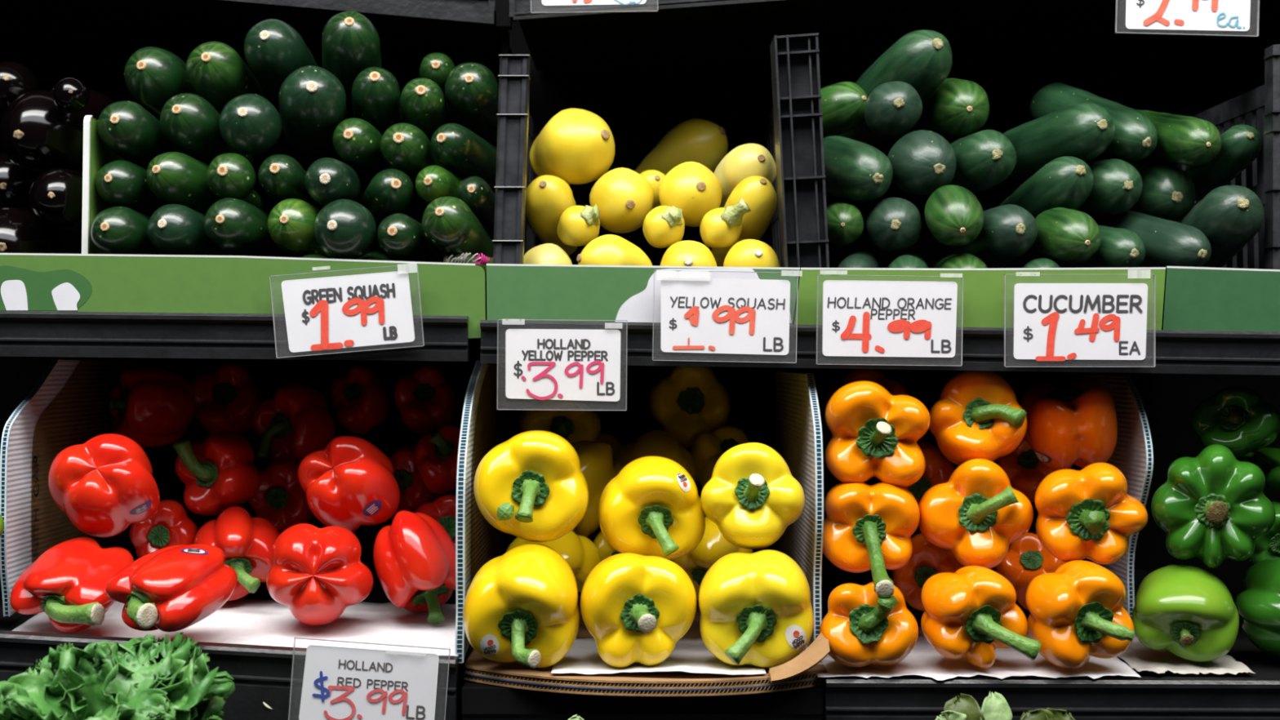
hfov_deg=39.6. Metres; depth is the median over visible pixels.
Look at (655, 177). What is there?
squash
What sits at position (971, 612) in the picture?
bell pepper
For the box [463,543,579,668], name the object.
bell pepper
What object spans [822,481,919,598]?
bell pepper
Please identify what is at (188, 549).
print
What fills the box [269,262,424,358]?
price sign
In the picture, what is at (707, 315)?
price sign
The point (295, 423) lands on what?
bell pepper
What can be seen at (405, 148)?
zucchini
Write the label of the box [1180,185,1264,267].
cucumber
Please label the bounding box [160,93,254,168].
zucchini
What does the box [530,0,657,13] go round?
price sign
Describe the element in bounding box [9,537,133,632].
bell pepper
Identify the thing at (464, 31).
display shelf
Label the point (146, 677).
lettuce
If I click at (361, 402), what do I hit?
bell pepper
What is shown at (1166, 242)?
cucumber
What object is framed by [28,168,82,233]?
eggplant
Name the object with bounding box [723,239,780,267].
squash
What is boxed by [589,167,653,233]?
squash
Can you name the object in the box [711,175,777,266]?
squash
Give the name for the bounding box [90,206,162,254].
zucchini
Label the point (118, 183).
zucchini
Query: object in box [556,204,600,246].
squash
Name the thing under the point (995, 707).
artichoke
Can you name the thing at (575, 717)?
leafy greens
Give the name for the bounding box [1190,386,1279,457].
bell pepper
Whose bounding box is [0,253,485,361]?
display shelf
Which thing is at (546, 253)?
squash
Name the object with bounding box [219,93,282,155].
zucchini
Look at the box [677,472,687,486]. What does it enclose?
print
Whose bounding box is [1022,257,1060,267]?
cucumber
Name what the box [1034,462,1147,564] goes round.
bell pepper
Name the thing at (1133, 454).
bin
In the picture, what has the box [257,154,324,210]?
zucchini
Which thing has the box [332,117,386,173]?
zucchini
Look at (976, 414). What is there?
bell pepper
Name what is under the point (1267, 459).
bell pepper
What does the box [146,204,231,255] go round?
zucchini
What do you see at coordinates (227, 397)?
bell pepper
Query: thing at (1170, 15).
price sign
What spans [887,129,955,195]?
cucumber
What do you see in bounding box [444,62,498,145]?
zucchini
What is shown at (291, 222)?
zucchini
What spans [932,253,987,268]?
cucumber
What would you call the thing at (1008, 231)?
cucumber
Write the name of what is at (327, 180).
zucchini
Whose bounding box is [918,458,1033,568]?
bell pepper
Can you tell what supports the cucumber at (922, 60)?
on the cucumber at (892, 108)
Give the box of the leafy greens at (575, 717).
[568,714,583,719]
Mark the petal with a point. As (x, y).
(266, 705)
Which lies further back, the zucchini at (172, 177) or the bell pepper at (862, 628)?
the zucchini at (172, 177)
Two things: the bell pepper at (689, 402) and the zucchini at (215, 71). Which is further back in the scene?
the bell pepper at (689, 402)
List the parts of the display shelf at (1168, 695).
price rail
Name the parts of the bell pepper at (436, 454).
stem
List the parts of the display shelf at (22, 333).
cardboard strip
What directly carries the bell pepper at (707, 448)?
in the bin at (784, 415)
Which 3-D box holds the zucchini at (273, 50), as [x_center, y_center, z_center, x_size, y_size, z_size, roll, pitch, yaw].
[-0.325,-0.267,1.625,0.054,0.073,0.136,0,0,4]
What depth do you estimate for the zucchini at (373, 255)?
1.55 m
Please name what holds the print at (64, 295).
attached to the display shelf at (22, 333)
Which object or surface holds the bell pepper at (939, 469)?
on the bell pepper at (926, 560)
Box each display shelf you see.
[0,0,517,71]
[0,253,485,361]
[0,528,470,719]
[462,680,822,719]
[480,263,1279,374]
[513,0,1279,71]
[821,568,1279,719]
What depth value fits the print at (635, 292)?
1.47 m
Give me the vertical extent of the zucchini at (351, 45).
0.096 m
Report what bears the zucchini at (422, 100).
on the zucchini at (405, 148)
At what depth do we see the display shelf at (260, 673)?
1.39 m
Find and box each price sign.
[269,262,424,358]
[288,637,450,719]
[497,319,626,410]
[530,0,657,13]
[652,269,802,363]
[816,270,963,365]
[1004,269,1155,367]
[1115,0,1259,37]
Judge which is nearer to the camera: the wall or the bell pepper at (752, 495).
the bell pepper at (752, 495)
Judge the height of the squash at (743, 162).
0.059 m
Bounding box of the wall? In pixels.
[0,16,1279,719]
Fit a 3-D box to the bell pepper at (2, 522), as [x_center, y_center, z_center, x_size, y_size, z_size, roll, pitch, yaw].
[-0.551,0.132,1.437,0.068,0.057,0.056,-1,2,-33]
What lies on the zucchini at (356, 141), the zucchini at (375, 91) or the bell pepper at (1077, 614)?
the zucchini at (375, 91)
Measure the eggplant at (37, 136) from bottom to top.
0.086 m
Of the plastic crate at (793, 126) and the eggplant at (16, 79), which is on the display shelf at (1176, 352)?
the plastic crate at (793, 126)
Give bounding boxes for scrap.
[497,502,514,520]
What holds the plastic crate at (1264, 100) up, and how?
on the display shelf at (1176, 352)
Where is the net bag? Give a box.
[447,252,489,264]
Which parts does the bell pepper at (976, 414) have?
stem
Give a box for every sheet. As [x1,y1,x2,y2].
[12,599,458,656]
[551,637,765,675]
[804,626,1141,680]
[1117,634,1254,675]
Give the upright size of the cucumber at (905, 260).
0.046 m
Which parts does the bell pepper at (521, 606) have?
stem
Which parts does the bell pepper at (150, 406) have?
stem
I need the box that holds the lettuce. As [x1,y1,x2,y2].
[0,631,235,719]
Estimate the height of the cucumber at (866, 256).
0.050 m
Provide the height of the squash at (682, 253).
0.050 m
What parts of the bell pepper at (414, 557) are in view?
stem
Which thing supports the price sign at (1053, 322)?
attached to the display shelf at (1176, 352)
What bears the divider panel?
on the display shelf at (22, 333)
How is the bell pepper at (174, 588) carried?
on the display shelf at (260, 673)
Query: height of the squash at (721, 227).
0.041 m
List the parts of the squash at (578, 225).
stem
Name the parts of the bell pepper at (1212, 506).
stem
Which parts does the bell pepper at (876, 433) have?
stem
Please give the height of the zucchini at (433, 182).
0.037 m
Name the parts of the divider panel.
edge trim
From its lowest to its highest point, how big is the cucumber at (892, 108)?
0.050 m
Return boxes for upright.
[488,0,516,54]
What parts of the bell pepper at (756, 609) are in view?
stem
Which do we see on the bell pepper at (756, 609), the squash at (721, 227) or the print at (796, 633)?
the print at (796, 633)
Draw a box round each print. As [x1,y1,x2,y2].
[0,265,92,310]
[0,280,27,310]
[51,282,79,310]
[135,504,146,513]
[187,548,200,551]
[366,503,377,514]
[484,640,496,656]
[614,268,791,323]
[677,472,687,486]
[791,630,804,648]
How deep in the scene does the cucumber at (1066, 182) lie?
1.53 m
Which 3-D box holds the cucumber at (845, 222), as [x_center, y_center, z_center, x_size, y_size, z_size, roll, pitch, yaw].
[0.178,-0.121,1.575,0.038,0.046,0.140,0,0,6]
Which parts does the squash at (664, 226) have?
stem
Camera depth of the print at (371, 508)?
1.50 m
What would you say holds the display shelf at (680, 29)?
attached to the upright
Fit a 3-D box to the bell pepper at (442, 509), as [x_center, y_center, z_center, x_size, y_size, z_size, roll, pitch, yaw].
[-0.178,0.158,1.611,0.064,0.071,0.066,0,0,-23]
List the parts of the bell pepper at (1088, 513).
stem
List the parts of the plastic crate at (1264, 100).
corner post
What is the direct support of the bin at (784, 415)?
on the display shelf at (480, 701)
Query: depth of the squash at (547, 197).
1.54 m
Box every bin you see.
[0,357,448,616]
[454,360,830,696]
[831,374,1153,637]
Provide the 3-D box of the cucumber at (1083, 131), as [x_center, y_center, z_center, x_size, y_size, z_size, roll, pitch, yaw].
[0.375,-0.197,1.613,0.052,0.056,0.184,0,0,-14]
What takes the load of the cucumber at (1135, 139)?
on the cucumber at (1117, 187)
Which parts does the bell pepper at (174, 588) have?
stem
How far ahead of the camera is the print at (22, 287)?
1.47 m
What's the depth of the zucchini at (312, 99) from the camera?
1.54 m
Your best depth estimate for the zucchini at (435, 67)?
1.60 m
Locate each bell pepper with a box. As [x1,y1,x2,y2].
[0,514,4,537]
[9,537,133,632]
[48,433,159,537]
[105,543,237,631]
[106,365,195,447]
[128,499,198,558]
[172,431,260,515]
[189,362,267,434]
[193,506,279,600]
[248,457,313,533]
[253,382,335,463]
[266,523,373,625]
[297,435,399,532]
[329,365,390,434]
[373,510,456,624]
[387,446,439,519]
[394,365,457,434]
[414,425,460,494]
[414,494,456,546]
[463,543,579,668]
[473,430,588,542]
[506,530,600,591]
[519,399,600,444]
[570,440,622,537]
[580,552,697,667]
[593,530,620,561]
[595,432,622,459]
[598,456,705,559]
[613,430,695,479]
[648,365,730,448]
[671,516,752,599]
[689,426,749,488]
[698,549,813,667]
[700,442,804,549]
[818,581,918,666]
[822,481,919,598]
[824,381,930,487]
[825,368,909,406]
[891,533,962,611]
[905,440,954,504]
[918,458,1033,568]
[920,565,1040,667]
[928,370,1026,465]
[995,436,1054,502]
[995,532,1066,610]
[1020,377,1117,471]
[1025,560,1134,668]
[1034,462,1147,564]
[1132,564,1239,662]
[1151,444,1275,568]
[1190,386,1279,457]
[1234,557,1279,657]
[1238,447,1279,494]
[1248,501,1279,564]
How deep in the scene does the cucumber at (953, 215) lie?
1.49 m
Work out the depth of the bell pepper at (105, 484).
1.46 m
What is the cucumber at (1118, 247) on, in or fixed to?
in the plastic crate at (1264, 100)
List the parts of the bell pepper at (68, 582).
stem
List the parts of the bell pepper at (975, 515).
stem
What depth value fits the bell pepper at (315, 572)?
1.45 m
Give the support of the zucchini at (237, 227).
on the zucchini
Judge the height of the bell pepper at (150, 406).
0.078 m
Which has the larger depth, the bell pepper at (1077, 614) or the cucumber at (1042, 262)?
the cucumber at (1042, 262)
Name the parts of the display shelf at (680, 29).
price rail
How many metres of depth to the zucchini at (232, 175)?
1.51 m
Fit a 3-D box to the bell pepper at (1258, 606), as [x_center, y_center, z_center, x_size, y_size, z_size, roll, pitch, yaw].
[0.526,0.203,1.451,0.078,0.083,0.071,0,0,-40]
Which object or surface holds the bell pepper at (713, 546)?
in the bin at (784, 415)
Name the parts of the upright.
post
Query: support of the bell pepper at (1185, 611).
on the sheet at (1139, 657)
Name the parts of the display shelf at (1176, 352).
cardboard strip, cardboard strip, cardboard strip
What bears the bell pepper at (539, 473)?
on the bell pepper at (521, 606)
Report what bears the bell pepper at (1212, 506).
on the bell pepper at (1185, 611)
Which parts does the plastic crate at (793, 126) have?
corner post, corner post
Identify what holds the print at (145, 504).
on the bell pepper at (105, 484)
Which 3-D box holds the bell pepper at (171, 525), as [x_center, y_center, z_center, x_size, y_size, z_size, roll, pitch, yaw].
[-0.421,0.154,1.578,0.059,0.061,0.055,0,-1,-4]
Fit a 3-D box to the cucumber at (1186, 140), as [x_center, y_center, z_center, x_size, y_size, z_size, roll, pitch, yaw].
[0.476,-0.203,1.611,0.043,0.069,0.192,0,0,-6]
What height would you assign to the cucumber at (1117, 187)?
0.055 m
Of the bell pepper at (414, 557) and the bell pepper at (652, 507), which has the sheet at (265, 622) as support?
the bell pepper at (414, 557)
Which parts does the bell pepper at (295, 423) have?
stem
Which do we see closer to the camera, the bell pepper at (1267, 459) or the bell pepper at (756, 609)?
the bell pepper at (756, 609)
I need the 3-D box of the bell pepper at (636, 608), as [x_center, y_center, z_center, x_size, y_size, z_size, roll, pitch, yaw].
[-0.001,0.197,1.405,0.092,0.091,0.106,0,2,-7]
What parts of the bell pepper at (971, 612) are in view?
stem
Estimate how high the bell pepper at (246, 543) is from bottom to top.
0.081 m
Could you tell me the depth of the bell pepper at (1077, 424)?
1.51 m
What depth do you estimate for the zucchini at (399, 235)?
1.48 m
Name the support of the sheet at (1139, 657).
on the display shelf at (1168, 695)
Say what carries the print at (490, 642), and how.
on the bell pepper at (521, 606)
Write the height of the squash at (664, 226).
0.036 m
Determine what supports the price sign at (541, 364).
attached to the display shelf at (1176, 352)
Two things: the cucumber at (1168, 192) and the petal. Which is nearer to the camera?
the petal
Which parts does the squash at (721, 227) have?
stem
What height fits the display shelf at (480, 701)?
0.100 m
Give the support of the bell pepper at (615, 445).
in the bin at (784, 415)
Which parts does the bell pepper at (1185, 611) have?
stem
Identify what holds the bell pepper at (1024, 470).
in the bin at (1133, 454)
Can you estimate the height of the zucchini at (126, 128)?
0.056 m
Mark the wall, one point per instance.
(1185, 75)
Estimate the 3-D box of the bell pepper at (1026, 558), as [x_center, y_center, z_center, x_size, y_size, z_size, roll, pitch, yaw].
[0.339,0.184,1.539,0.063,0.068,0.063,0,0,33]
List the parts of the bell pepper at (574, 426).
stem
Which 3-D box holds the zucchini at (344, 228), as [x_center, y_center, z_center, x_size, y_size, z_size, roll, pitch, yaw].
[-0.246,-0.109,1.489,0.052,0.051,0.055,0,0,-16]
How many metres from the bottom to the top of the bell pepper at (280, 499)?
0.072 m
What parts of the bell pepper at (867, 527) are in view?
stem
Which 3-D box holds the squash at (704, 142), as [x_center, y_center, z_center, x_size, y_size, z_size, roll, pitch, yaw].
[0.039,-0.201,1.798,0.106,0.083,0.061,0,0,28]
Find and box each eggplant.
[0,61,40,121]
[0,88,115,173]
[0,151,41,211]
[0,207,60,253]
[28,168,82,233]
[52,76,88,113]
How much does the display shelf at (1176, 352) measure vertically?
0.093 m
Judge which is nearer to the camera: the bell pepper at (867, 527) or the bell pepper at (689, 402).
the bell pepper at (867, 527)
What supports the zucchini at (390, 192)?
on the zucchini at (373, 255)
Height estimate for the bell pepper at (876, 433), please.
0.088 m
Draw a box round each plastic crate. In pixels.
[492,32,829,319]
[1161,44,1279,324]
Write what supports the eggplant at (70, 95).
on the eggplant at (37, 136)
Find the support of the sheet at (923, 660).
on the display shelf at (1168, 695)
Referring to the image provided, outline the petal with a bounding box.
[262,702,272,709]
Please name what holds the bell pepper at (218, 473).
on the bell pepper at (246, 543)
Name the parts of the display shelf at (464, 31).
price rail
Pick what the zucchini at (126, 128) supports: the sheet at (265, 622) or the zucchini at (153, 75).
the zucchini at (153, 75)
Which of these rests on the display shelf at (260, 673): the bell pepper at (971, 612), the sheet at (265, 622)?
the sheet at (265, 622)
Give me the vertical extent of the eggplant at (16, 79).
0.064 m
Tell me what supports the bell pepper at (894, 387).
on the bell pepper at (939, 469)
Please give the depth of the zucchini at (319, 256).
1.50 m
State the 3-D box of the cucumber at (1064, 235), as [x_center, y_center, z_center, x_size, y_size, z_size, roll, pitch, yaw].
[0.364,-0.106,1.513,0.046,0.050,0.080,0,0,-11]
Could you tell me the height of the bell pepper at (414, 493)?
0.074 m
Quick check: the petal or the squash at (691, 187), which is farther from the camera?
the squash at (691, 187)
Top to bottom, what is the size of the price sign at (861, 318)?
0.080 m
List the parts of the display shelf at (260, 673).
price rail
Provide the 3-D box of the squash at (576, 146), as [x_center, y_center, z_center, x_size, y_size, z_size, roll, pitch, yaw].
[-0.061,-0.190,1.593,0.090,0.068,0.067,0,0,30]
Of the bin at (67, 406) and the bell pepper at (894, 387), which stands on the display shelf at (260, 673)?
the bin at (67, 406)
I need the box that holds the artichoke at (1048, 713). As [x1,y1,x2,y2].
[1020,707,1075,719]
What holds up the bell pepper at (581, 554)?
in the bin at (784, 415)
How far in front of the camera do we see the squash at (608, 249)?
1.49 m
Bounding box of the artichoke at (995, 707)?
[935,691,1012,719]
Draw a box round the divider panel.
[81,115,124,253]
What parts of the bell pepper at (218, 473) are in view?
stem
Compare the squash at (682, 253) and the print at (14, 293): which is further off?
the squash at (682, 253)
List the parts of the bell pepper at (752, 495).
stem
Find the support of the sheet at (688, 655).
in the bin at (784, 415)
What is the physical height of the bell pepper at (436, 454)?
0.064 m
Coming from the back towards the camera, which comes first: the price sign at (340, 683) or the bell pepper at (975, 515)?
the bell pepper at (975, 515)
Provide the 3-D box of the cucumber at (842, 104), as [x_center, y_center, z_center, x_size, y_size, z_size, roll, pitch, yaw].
[0.182,-0.230,1.636,0.046,0.050,0.070,0,0,-38]
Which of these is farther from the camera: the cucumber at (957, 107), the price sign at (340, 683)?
the cucumber at (957, 107)
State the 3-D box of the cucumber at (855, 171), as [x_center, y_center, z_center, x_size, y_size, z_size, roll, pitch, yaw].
[0.185,-0.168,1.559,0.052,0.064,0.114,0,0,-17]
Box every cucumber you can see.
[820,81,867,137]
[822,135,893,202]
[826,201,863,245]
[837,30,951,146]
[837,245,887,267]
[864,81,922,139]
[865,197,921,253]
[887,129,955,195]
[887,252,928,268]
[915,78,989,136]
[924,185,983,245]
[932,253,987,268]
[949,129,1016,193]
[952,204,1038,262]
[984,155,1093,268]
[1003,102,1115,181]
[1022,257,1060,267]
[1030,82,1157,161]
[1034,207,1101,264]
[1075,225,1145,267]
[1076,159,1142,216]
[1101,210,1211,269]
[1124,159,1195,222]
[1136,109,1222,166]
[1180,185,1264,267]
[1184,124,1262,200]
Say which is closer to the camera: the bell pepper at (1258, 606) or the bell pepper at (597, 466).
the bell pepper at (1258, 606)
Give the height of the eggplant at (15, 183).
0.067 m
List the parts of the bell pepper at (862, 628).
stem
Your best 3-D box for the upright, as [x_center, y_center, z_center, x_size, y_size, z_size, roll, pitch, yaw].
[-0.126,-0.203,1.643,0.024,0.294,0.054,0,0,0]
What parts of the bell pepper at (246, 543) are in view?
stem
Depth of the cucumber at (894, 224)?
1.51 m
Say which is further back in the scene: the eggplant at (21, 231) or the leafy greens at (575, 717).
the eggplant at (21, 231)
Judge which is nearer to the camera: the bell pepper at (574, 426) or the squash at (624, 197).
the squash at (624, 197)
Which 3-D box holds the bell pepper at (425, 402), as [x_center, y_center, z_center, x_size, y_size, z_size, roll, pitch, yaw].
[-0.216,0.040,1.791,0.064,0.070,0.065,0,0,-14]
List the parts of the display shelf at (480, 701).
panel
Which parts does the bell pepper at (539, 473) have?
stem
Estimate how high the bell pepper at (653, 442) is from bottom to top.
0.070 m
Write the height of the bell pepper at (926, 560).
0.067 m
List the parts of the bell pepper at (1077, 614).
stem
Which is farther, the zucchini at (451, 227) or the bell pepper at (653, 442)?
the bell pepper at (653, 442)
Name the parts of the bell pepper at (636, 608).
stem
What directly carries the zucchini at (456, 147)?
on the zucchini at (475, 192)
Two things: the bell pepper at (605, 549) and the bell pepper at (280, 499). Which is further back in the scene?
the bell pepper at (280, 499)
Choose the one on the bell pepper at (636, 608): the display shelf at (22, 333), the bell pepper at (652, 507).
the bell pepper at (652, 507)
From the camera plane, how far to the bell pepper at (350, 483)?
1.51 m
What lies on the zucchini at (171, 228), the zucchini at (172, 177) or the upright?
the zucchini at (172, 177)
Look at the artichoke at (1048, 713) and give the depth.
1.34 m
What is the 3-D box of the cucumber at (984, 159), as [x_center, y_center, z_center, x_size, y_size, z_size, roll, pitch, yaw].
[0.300,-0.176,1.592,0.052,0.051,0.143,0,0,-4]
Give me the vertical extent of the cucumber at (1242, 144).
0.058 m
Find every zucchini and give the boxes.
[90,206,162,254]
[95,160,168,217]
[97,101,178,168]
[124,46,197,116]
[146,151,262,215]
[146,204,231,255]
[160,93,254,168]
[186,41,267,114]
[204,197,288,257]
[206,152,256,199]
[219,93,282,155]
[244,18,318,107]
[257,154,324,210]
[267,198,335,258]
[278,65,346,154]
[301,254,328,258]
[304,157,362,205]
[314,199,376,259]
[321,11,382,119]
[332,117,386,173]
[351,66,402,170]
[357,248,395,261]
[358,168,413,244]
[377,213,440,262]
[380,122,445,202]
[400,77,447,142]
[415,164,463,203]
[419,53,454,119]
[422,196,493,290]
[431,123,497,189]
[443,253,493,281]
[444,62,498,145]
[457,176,495,232]
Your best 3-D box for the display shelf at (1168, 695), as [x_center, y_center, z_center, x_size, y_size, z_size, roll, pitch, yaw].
[0.347,0.276,1.662,0.405,0.097,0.556,0,0,0]
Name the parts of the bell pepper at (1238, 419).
stem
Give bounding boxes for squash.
[523,243,572,264]
[525,174,577,255]
[528,107,614,184]
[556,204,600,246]
[576,234,652,266]
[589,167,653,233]
[635,118,728,174]
[640,169,665,208]
[642,205,684,248]
[658,161,721,226]
[660,240,716,266]
[699,197,751,248]
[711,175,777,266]
[714,143,776,207]
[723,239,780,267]
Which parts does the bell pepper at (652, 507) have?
stem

